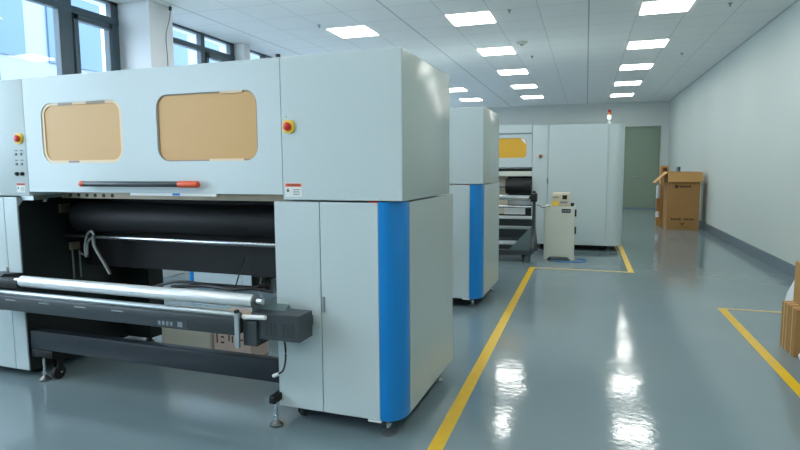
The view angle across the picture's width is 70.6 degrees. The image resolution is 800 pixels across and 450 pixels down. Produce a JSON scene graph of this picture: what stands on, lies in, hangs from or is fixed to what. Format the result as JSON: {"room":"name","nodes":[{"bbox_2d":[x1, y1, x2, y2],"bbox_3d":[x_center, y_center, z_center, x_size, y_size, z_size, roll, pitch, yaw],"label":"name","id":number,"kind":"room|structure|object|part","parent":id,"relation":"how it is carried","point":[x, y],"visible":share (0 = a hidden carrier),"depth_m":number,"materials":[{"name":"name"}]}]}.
{"room":"print shop","nodes":[
{"label":"print shop","id":0,"kind":"room"},
{"bbox_2d":[99,3,235,71],"bbox_3d":[-2.880,-1.210,8.919,0.300,3.330,23.700,2,6,18],"label":"wall","id":1,"kind":"structure","parent":0,"point":[102,9],"depth_m":6.91,"materials":[{"name":"white paint"}]},
{"bbox_2d":[0,0,120,79],"bbox_3d":[-3.820,-1.325,5.683,0.100,2.430,2.620,2,6,18],"label":"window","id":2,"kind":"structure","parent":1,"relation":"in","point":[66,17],"depth_m":6.23,"materials":[{"name":"paint"}]},
{"bbox_3d":[-3.523,-1.321,6.559,0.080,2.080,0.540,2,6,18],"label":"sash","id":3,"kind":"part","parent":2,"relation":"part of","materials":[{"name":"paint"}]},
{"bbox_2d":[119,0,183,277],"bbox_3d":[-3.099,-1.020,7.075,0.440,3.330,0.400,2,6,18],"label":"column","id":4,"kind":"structure","parent":1,"relation":"attached to","point":[143,24],"depth_m":6.78,"materials":[{"name":"white paint"}]},
{"bbox_2d":[172,23,234,63],"bbox_3d":[-2.978,-1.592,8.234,0.100,2.430,1.980,2,6,18],"label":"window","id":5,"kind":"structure","parent":1,"relation":"in","point":[204,54],"depth_m":8.33,"materials":[{"name":"paint"}]},
{"bbox_3d":[-2.792,-1.553,8.775,0.080,2.080,0.650,2,6,18],"label":"sash","id":6,"kind":"part","parent":5,"relation":"part of","materials":[{"name":"paint"}]},
{"bbox_2d":[235,43,249,60],"bbox_3d":[-2.528,-1.249,9.270,0.150,3.330,0.190,2,6,18],"label":"column","id":7,"kind":"structure","parent":1,"relation":"attached to","point":[242,51],"depth_m":9.03,"materials":[{"name":"white paint"}]},
{"bbox_2d":[250,50,272,58],"bbox_3d":[-2.305,-1.808,10.302,0.082,2.430,2.010,2,6,18],"label":"window","id":8,"kind":"structure","parent":1,"relation":"in","point":[251,51],"depth_m":9.83,"materials":[{"name":"glass"}]},
{"bbox_2d":[0,208,799,449],"bbox_3d":[0.927,0.598,7.852,8.290,0.100,23.700,2,6,18],"label":"floor","id":9,"kind":"structure","parent":0,"point":[647,358],"depth_m":3.55,"materials":[{"name":"grey paint"}]},
{"bbox_2d":[162,306,225,348],"bbox_3d":[-1.515,0.786,4.201,0.444,0.300,0.244,2,6,18],"label":"wrapped package","id":10,"kind":"object","parent":9,"relation":"on","point":[169,335],"visible":0.27,"depth_m":4.08,"materials":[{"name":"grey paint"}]},
{"bbox_2d":[0,47,452,435],"bbox_3d":[-1.484,0.032,3.622,3.454,1.918,1.245,2,6,20],"label":"machine","id":11,"kind":"object","parent":9,"relation":"on","point":[326,176],"visible":1,"depth_m":3.04,"materials":[{"name":"paint"}]},
{"bbox_3d":[-2.810,0.369,3.744,0.650,1.120,0.020,2,6,20],"label":"cabinet door","id":12,"kind":"part","parent":11,"relation":"part of","materials":[{"name":"paint"}]},
{"bbox_3d":[-2.446,0.380,3.614,0.114,1.120,0.020,2,6,20],"label":"cabinet door","id":13,"kind":"part","parent":11,"relation":"part of","materials":[{"name":"paint"}]},
{"bbox_3d":[-2.287,0.910,3.632,0.032,0.120,0.028,2,6,20],"label":"threaded rod","id":14,"kind":"part","parent":11,"relation":"part of","materials":[{"name":"silver metal"}]},
{"bbox_3d":[-2.229,0.344,4.038,0.008,1.107,0.950,2,6,20],"label":"plate","id":15,"kind":"part","parent":11,"relation":"part of","materials":[{"name":"paint"}]},
{"bbox_3d":[-2.228,0.265,3.943,0.110,0.200,0.042,-5,8,-39],"label":"guide rod","id":16,"kind":"part","parent":11,"relation":"part of","materials":[{"name":"metal"}]},
{"bbox_3d":[-1.959,0.202,3.706,0.152,0.252,0.024,2,6,20],"label":"tension arm","id":17,"kind":"part","parent":11,"relation":"part of","materials":[{"name":"metal"}]},
{"bbox_3d":[-1.984,0.488,4.392,0.224,0.740,0.150,2,6,20],"label":"leg","id":18,"kind":"part","parent":11,"relation":"part of","materials":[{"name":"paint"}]},
{"bbox_2d":[21,54,283,196],"bbox_3d":[-1.306,-0.563,3.535,1.817,0.718,0.958,2,6,18],"label":"hood","id":19,"kind":"object","parent":11,"relation":"attached to","point":[216,129],"depth_m":3.11,"materials":[{"name":"white metal"}]},
{"bbox_3d":[-1.181,0.509,2.917,0.200,0.038,0.002,2,6,20],"label":"name plate","id":20,"kind":"part","parent":11,"relation":"part of","materials":[{"name":"grey paint"}]},
{"bbox_3d":[-1.379,-0.182,3.436,1.720,0.050,0.100,2,6,20],"label":"rail","id":21,"kind":"part","parent":11,"relation":"part of","materials":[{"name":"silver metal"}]},
{"bbox_3d":[-1.364,0.044,3.705,1.820,0.525,0.030,2,6,20],"label":"panel","id":22,"kind":"part","parent":11,"relation":"part of","materials":[{"name":"black paint"}]},
{"bbox_3d":[-0.799,0.518,2.774,0.025,0.175,0.015,2,6,20],"label":"upright plate","id":23,"kind":"part","parent":11,"relation":"part of","materials":[{"name":"silver metal"}]},
{"bbox_3d":[-0.651,0.967,2.968,0.032,0.120,0.028,2,6,20],"label":"threaded rod","id":24,"kind":"part","parent":11,"relation":"part of","materials":[{"name":"silver metal"}]},
{"bbox_3d":[-0.520,0.423,2.925,0.259,1.090,0.020,2,6,20],"label":"cabinet door","id":25,"kind":"part","parent":11,"relation":"part of","materials":[{"name":"paint"}]},
{"bbox_3d":[-0.293,-0.473,2.738,0.641,0.708,0.007,2,6,20],"label":"panel","id":26,"kind":"part","parent":11,"relation":"part of","materials":[{"name":"paint"}]},
{"bbox_3d":[-0.247,0.431,2.827,0.313,1.090,0.020,2,6,20],"label":"cabinet door","id":27,"kind":"part","parent":11,"relation":"part of","materials":[{"name":"paint"}]},
{"bbox_3d":[-0.124,0.982,2.837,0.070,0.010,0.022,2,6,20],"label":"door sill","id":28,"kind":"part","parent":11,"relation":"part of","materials":[{"name":"white metal"}]},
{"bbox_3d":[-0.026,0.430,2.811,0.110,1.093,0.138,2,6,20],"label":"corner trim","id":29,"kind":"part","parent":11,"relation":"part of","materials":[{"name":"blue paint"}]},
{"bbox_3d":[0.190,0.384,3.262,0.015,1.090,0.858,2,6,20],"label":"panel","id":30,"kind":"part","parent":11,"relation":"part of","materials":[{"name":"paint"}]},
{"bbox_2d":[214,307,268,354],"bbox_3d":[-1.144,0.785,4.078,0.300,0.322,0.242,2,6,18],"label":"carton","id":31,"kind":"object","parent":9,"relation":"on","point":[221,341],"visible":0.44,"depth_m":3.99,"materials":[{"name":"brown cardboard"}]},
{"bbox_2d":[189,107,498,306],"bbox_3d":[-0.730,-0.237,6.205,3.454,1.918,1.245,2,6,19],"label":"machine","id":32,"kind":"object","parent":9,"relation":"on","point":[474,131],"visible":0.06,"depth_m":5.38,"materials":[{"name":"white metal"}]},
{"bbox_3d":[-2.400,0.083,6.500,0.110,1.123,0.138,2,6,19],"label":"corner trim","id":33,"kind":"part","parent":32,"relation":"part of","materials":[{"name":"blue paint"}]},
{"bbox_3d":[-2.055,0.101,6.318,0.650,1.120,0.020,2,6,19],"label":"cabinet door","id":34,"kind":"part","parent":32,"relation":"part of","materials":[{"name":"paint"}]},
{"bbox_3d":[-1.691,0.111,6.191,0.114,1.120,0.020,2,6,19],"label":"cabinet door","id":35,"kind":"part","parent":32,"relation":"part of","materials":[{"name":"paint"}]},
{"bbox_3d":[-1.477,0.075,6.615,0.008,1.107,0.950,2,6,19],"label":"plate","id":36,"kind":"part","parent":32,"relation":"part of","materials":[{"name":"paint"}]},
{"bbox_3d":[0.514,0.161,5.419,0.313,1.090,0.020,2,6,19],"label":"cabinet door","id":37,"kind":"part","parent":32,"relation":"part of","materials":[{"name":"paint"}]},
{"bbox_3d":[0.467,-0.744,5.329,0.641,0.708,0.007,2,6,19],"label":"panel","id":38,"kind":"part","parent":32,"relation":"part of","materials":[{"name":"paint"}]},
{"bbox_3d":[0.735,0.159,5.404,0.110,1.093,0.138,2,6,19],"label":"corner trim","id":39,"kind":"part","parent":32,"relation":"part of","materials":[{"name":"blue paint"}]},
{"bbox_3d":[0.948,0.113,5.856,0.015,1.090,0.858,2,6,19],"label":"panel","id":40,"kind":"part","parent":32,"relation":"part of","materials":[{"name":"paint"}]},
{"bbox_2d":[427,267,534,449],"bbox_3d":[0.272,1.045,3.025,0.070,0.002,9.680,2,6,18],"label":"floor marking","id":41,"kind":"object","parent":9,"relation":"on","point":[442,435],"depth_m":3.60,"materials":[{"name":"yellow paint"}]},
{"bbox_2d":[499,191,537,260],"bbox_3d":[0.931,-0.030,8.584,2.270,1.000,0.690,2,6,18],"label":"cart","id":42,"kind":"object","parent":9,"relation":"on","point":[517,226],"visible":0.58,"depth_m":8.13,"materials":[{"name":"grey paint"}]},
{"bbox_3d":[0.911,0.340,8.603,2.200,0.060,0.640,2,6,18],"label":"rail","id":43,"kind":"part","parent":42,"relation":"part of","materials":[{"name":"grey metal"}]},
{"bbox_3d":[0.895,0.021,8.527,2.160,0.250,0.030,2,6,18],"label":"plate","id":44,"kind":"part","parent":42,"relation":"part of","materials":[{"name":"grey paint"}]},
{"bbox_3d":[1.964,-0.063,8.250,0.040,0.880,0.670,2,6,18],"label":"frame","id":45,"kind":"part","parent":42,"relation":"part of","materials":[{"name":"grey paint"}]},
{"bbox_2d":[543,204,576,259],"bbox_3d":[2.362,0.101,8.315,0.445,0.775,0.392,2,6,18],"label":"base cabinet","id":46,"kind":"object","parent":9,"relation":"on","point":[559,221],"visible":1,"depth_m":8.13,"materials":[{"name":"white metal"}]},
{"bbox_3d":[2.293,0.286,8.159,0.400,0.318,0.006,2,6,18],"label":"panel","id":47,"kind":"part","parent":46,"relation":"part of","materials":[{"name":"beige paint"}]},
{"bbox_3d":[2.291,-0.066,8.123,0.400,0.363,0.006,2,6,18],"label":"panel","id":48,"kind":"part","parent":46,"relation":"part of","materials":[{"name":"beige paint"}]},
{"bbox_2d":[552,192,569,205],"bbox_3d":[2.347,-0.375,8.221,0.250,0.190,0.224,2,6,18],"label":"instrument box","id":49,"kind":"object","parent":46,"relation":"on","point":[558,198],"visible":1,"depth_m":8.12,"materials":[{"name":"beige plastic"}]},
{"bbox_2d":[498,109,624,249],"bbox_3d":[1.599,-0.796,9.904,4.280,2.245,1.345,1,6,17],"label":"machine","id":50,"kind":"object","parent":9,"relation":"on","point":[586,161],"visible":0.53,"depth_m":9.00,"materials":[{"name":"paint"}]},
{"bbox_3d":[1.243,-0.395,10.158,2.270,1.200,0.050,1,6,17],"label":"panel","id":51,"kind":"part","parent":50,"relation":"part of","materials":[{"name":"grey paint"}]},
{"bbox_3d":[1.100,-0.947,9.645,2.270,0.065,0.100,1,6,17],"label":"rail","id":52,"kind":"part","parent":50,"relation":"part of","materials":[{"name":"black metal"}]},
{"bbox_3d":[1.077,-0.867,9.576,2.270,0.080,0.100,1,6,17],"label":"rail","id":53,"kind":"part","parent":50,"relation":"part of","materials":[{"name":"white metal"}]},
{"bbox_2d":[499,125,532,166],"bbox_3d":[1.222,-1.365,10.011,2.293,0.680,1.195,2,6,18],"label":"hood","id":54,"kind":"object","parent":50,"relation":"attached to","point":[515,141],"depth_m":9.21,"materials":[{"name":"white plastic"}]},
{"bbox_3d":[1.964,-0.429,9.659,0.540,0.160,0.030,1,6,17],"label":"pale plate","id":55,"kind":"part","parent":50,"relation":"part of","materials":[{"name":"white plastic"}]},
{"bbox_3d":[2.268,-0.648,9.169,0.245,1.913,0.020,1,6,17],"label":"cabinet door","id":56,"kind":"part","parent":50,"relation":"part of","materials":[{"name":"paint"}]},
{"bbox_3d":[2.820,-0.635,9.001,0.899,1.913,0.020,1,6,17],"label":"cabinet door","id":57,"kind":"part","parent":50,"relation":"part of","materials":[{"name":"paint"}]},
{"bbox_2d":[607,109,610,123],"bbox_3d":[3.347,-1.733,9.029,0.060,0.225,0.060,2,6,18],"label":"signal light","id":58,"kind":"object","parent":50,"relation":"on","point":[609,110],"depth_m":9.01,"materials":[{"name":"white plastic"}]},
{"bbox_2d":[554,258,586,261],"bbox_3d":[2.466,0.509,8.064,0.439,0.012,0.269,-3,6,-23],"label":"cable","id":59,"kind":"object","parent":9,"relation":"on","point":[576,258],"visible":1,"depth_m":7.98,"materials":[{"name":"blue rubber"}]},
{"bbox_2d":[535,267,627,272],"bbox_3d":[2.356,0.586,7.374,1.158,0.002,0.050,2,6,18],"label":"floor marking","id":60,"kind":"object","parent":9,"relation":"on","point":[535,267],"depth_m":7.39,"materials":[{"name":"paint"}]},
{"bbox_2d":[618,244,633,272],"bbox_3d":[3.771,0.338,9.701,0.068,0.002,5.380,2,6,18],"label":"floor marking","id":61,"kind":"object","parent":9,"relation":"on","point":[626,261],"depth_m":8.07,"materials":[{"name":"yellow paint"}]},
{"bbox_2d":[655,185,659,225],"bbox_3d":[5.752,-0.434,12.607,0.084,0.920,0.084,2,6,18],"label":"wrapped bundle","id":62,"kind":"object","parent":9,"relation":"on","point":[657,186],"visible":1,"depth_m":12.57,"materials":[{"name":"white"}]},
{"bbox_2d":[659,166,669,224],"bbox_3d":[6.002,-0.674,12.869,0.170,1.340,0.302,2,6,18],"label":"carton","id":63,"kind":"object","parent":9,"relation":"on","point":[662,169],"visible":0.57,"depth_m":12.74,"materials":[{"name":"brown cardboard"}]},
{"bbox_2d":[652,171,702,229],"bbox_3d":[5.949,-0.538,12.166,0.923,1.215,0.726,2,6,18],"label":"carton","id":64,"kind":"object","parent":9,"relation":"on","point":[681,196],"visible":1,"depth_m":11.85,"materials":[{"name":"brown cardboard"}]},
{"bbox_2d":[726,308,781,312],"bbox_3d":[3.594,0.805,5.152,1.093,0.002,0.040,2,6,18],"label":"floor marking","id":65,"kind":"object","parent":9,"relation":"on","point":[726,308],"depth_m":5.25,"materials":[{"name":"paint"}]},
{"bbox_2d":[718,308,799,396],"bbox_3d":[1.809,1.180,1.606,0.070,0.002,7.930,2,6,18],"label":"floor marking","id":66,"kind":"object","parent":9,"relation":"on","point":[793,384],"depth_m":4.04,"materials":[{"name":"yellow paint"}]},
{"bbox_2d":[780,300,799,357],"bbox_3d":[3.054,0.753,4.024,0.505,0.342,0.300,2,6,18],"label":"carton","id":67,"kind":"object","parent":9,"relation":"on","point":[790,319],"visible":1,"depth_m":4.05,"materials":[{"name":"brown cardboard"}]},
{"bbox_2d":[785,280,794,300],"bbox_3d":[3.160,0.619,4.444,0.215,0.522,0.216,2,6,18],"label":"bag","id":68,"kind":"object","parent":67,"relation":"on","point":[789,296],"visible":0.16,"depth_m":4.44,"materials":[{"name":"white plastic"}]},
{"bbox_2d":[793,261,799,304],"bbox_3d":[3.087,0.435,3.979,0.446,0.300,0.280,2,6,18],"label":"carton","id":69,"kind":"object","parent":67,"relation":"on","point":[796,298],"visible":1,"depth_m":4.12,"materials":[{"name":"brown cardboard"}]},
{"bbox_2d":[83,0,798,107],"bbox_3d":[0.904,-2.815,7.503,8.290,0.100,23.700,2,6,18],"label":"ceiling","id":70,"kind":"structure","parent":0,"point":[578,49],"depth_m":8.55,"materials":[{"name":"tile"}]},
{"bbox_2d":[166,6,171,65],"bbox_3d":[-2.836,-2.261,6.909,0.060,0.830,0.155,2,6,18],"label":"hanging cable","id":71,"kind":"object","parent":70,"relation":"hanging from","point":[170,7],"visible":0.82,"depth_m":6.90,"materials":[{"name":"black rubber"}]},
{"bbox_2d":[327,25,378,37],"bbox_3d":[-0.685,-2.836,8.289,0.600,0.018,0.600,2,6,18],"label":"recessed light","id":72,"kind":"object","parent":70,"relation":"in","point":[355,31],"visible":1,"depth_m":8.24,"materials":[{"name":"white plastic"}]},
{"bbox_2d":[450,88,466,91],"bbox_3d":[1.401,-3.497,14.611,0.600,0.018,0.600,2,6,18],"label":"recessed light","id":73,"kind":"object","parent":70,"relation":"in","point":[451,89],"visible":0.61,"depth_m":14.49,"materials":[{"name":"white plastic"}]},
{"bbox_2d":[445,11,496,25],"bbox_3d":[0.959,-2.776,7.594,0.600,0.018,0.600,2,6,18],"label":"recessed light","id":74,"kind":"object","parent":70,"relation":"in","point":[484,17],"visible":1,"depth_m":7.56,"materials":[{"name":"white plastic"}]},
{"bbox_2d":[460,98,481,100],"bbox_3d":[2.112,-3.723,16.766,0.600,0.018,0.600,2,6,18],"label":"recessed light","id":75,"kind":"object","parent":70,"relation":"in","point":[471,99],"visible":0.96,"depth_m":16.66,"materials":[{"name":"white plastic"}]},
{"bbox_2d":[477,47,515,55],"bbox_3d":[1.670,-3.001,9.749,0.600,0.018,0.600,2,6,18],"label":"recessed light","id":76,"kind":"object","parent":70,"relation":"in","point":[501,50],"visible":1,"depth_m":9.73,"materials":[{"name":"white plastic"}]},
{"bbox_2d":[497,69,527,74],"bbox_3d":[2.381,-3.227,11.903,0.600,0.018,0.600,2,6,18],"label":"recessed light","id":77,"kind":"object","parent":70,"relation":"in","point":[517,71],"visible":0.98,"depth_m":11.91,"materials":[{"name":"white plastic"}]},
{"bbox_2d":[516,41,527,45],"bbox_3d":[1.949,-2.900,9.033,0.190,0.055,0.190,2,6,18],"label":"smoke detector","id":78,"kind":"object","parent":70,"relation":"attached to","point":[521,43],"visible":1,"depth_m":8.98,"materials":[{"name":"beige paint"}]},
{"bbox_2d":[510,84,536,88],"bbox_3d":[3.092,-3.452,14.058,0.600,0.018,0.600,2,6,18],"label":"recessed light","id":79,"kind":"object","parent":70,"relation":"in","point":[529,85],"visible":0.94,"depth_m":14.02,"materials":[{"name":"white plastic"}]},
{"bbox_2d":[521,95,543,98],"bbox_3d":[3.803,-3.677,16.213,0.600,0.018,0.600,2,6,18],"label":"recessed light","id":80,"kind":"object","parent":70,"relation":"in","point":[538,96],"visible":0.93,"depth_m":16.26,"materials":[{"name":"white plastic"}]},
{"bbox_2d":[610,93,633,96],"bbox_3d":[6.252,-3.663,15.914,0.600,0.018,0.600,2,6,18],"label":"recessed light","id":81,"kind":"object","parent":70,"relation":"in","point":[630,94],"visible":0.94,"depth_m":15.94,"materials":[{"name":"white plastic"}]},
{"bbox_2d":[614,81,641,85],"bbox_3d":[5.504,-3.426,13.646,0.600,0.018,0.600,2,6,18],"label":"recessed light","id":82,"kind":"object","parent":70,"relation":"in","point":[630,82],"visible":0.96,"depth_m":13.62,"materials":[{"name":"white plastic"}]},
{"bbox_2d":[619,63,653,69],"bbox_3d":[4.755,-3.189,11.378,0.600,0.018,0.600,2,6,18],"label":"recessed light","id":83,"kind":"object","parent":70,"relation":"in","point":[635,66],"visible":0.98,"depth_m":11.30,"materials":[{"name":"white plastic"}]},
{"bbox_2d":[627,39,669,48],"bbox_3d":[4.060,-2.968,9.271,0.600,0.018,0.600,2,6,18],"label":"recessed light","id":84,"kind":"object","parent":70,"relation":"in","point":[651,43],"visible":1,"depth_m":9.24,"materials":[{"name":"white plastic"}]},
{"bbox_2d":[638,0,694,14],"bbox_3d":[3.337,-2.739,7.078,0.600,0.018,0.600,2,6,18],"label":"recessed light","id":85,"kind":"object","parent":70,"relation":"in","point":[666,6],"visible":1,"depth_m":7.05,"materials":[{"name":"white plastic"}]},
{"bbox_2d":[487,100,670,168],"bbox_3d":[4.579,-2.269,18.781,8.290,3.330,0.200,2,6,18],"label":"wall","id":86,"kind":"structure","parent":0,"point":[645,113],"depth_m":17.98,"materials":[{"name":"white paint"}]},
{"bbox_2d":[623,126,660,208],"bbox_3d":[7.509,-1.807,17.799,1.210,2.570,0.120,2,6,18],"label":"door","id":87,"kind":"structure","parent":86,"relation":"in","point":[642,143],"depth_m":17.76,"materials":[{"name":"paint"}]},
{"bbox_3d":[7.509,-1.807,17.799,1.210,2.570,0.120,2,6,18],"label":"frame","id":88,"kind":"part","parent":87,"relation":"part of","materials":[{"name":"paint"}]},
{"bbox_2d":[668,0,799,265],"bbox_3d":[4.759,-1.006,6.420,0.200,3.330,23.300,2,6,18],"label":"wall","id":89,"kind":"structure","parent":0,"point":[737,124],"depth_m":8.71,"materials":[{"name":"paint"}]},
{"bbox_2d":[698,220,794,278],"bbox_3d":[4.668,0.574,6.615,0.014,0.150,23.300,2,6,18],"label":"baseboard","id":90,"kind":"structure","parent":89,"relation":"attached to","point":[783,266],"depth_m":8.35,"materials":[{"name":"paint"}]},
{"label":"outside","id":91,"kind":"structure","parent":0,"visible":0},
{"bbox_3d":[-26.519,-0.752,24.545,54.310,0.350,110.000,2,6,18],"label":"ground","id":92,"kind":"structure","parent":91,"visible":0},
{"bbox_2d":[0,0,258,79],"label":"window","id":93,"kind":"structure","parent":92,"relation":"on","point":[27,39],"depth_m":15.09,"materials":[{"name":"glass"}]}
]}

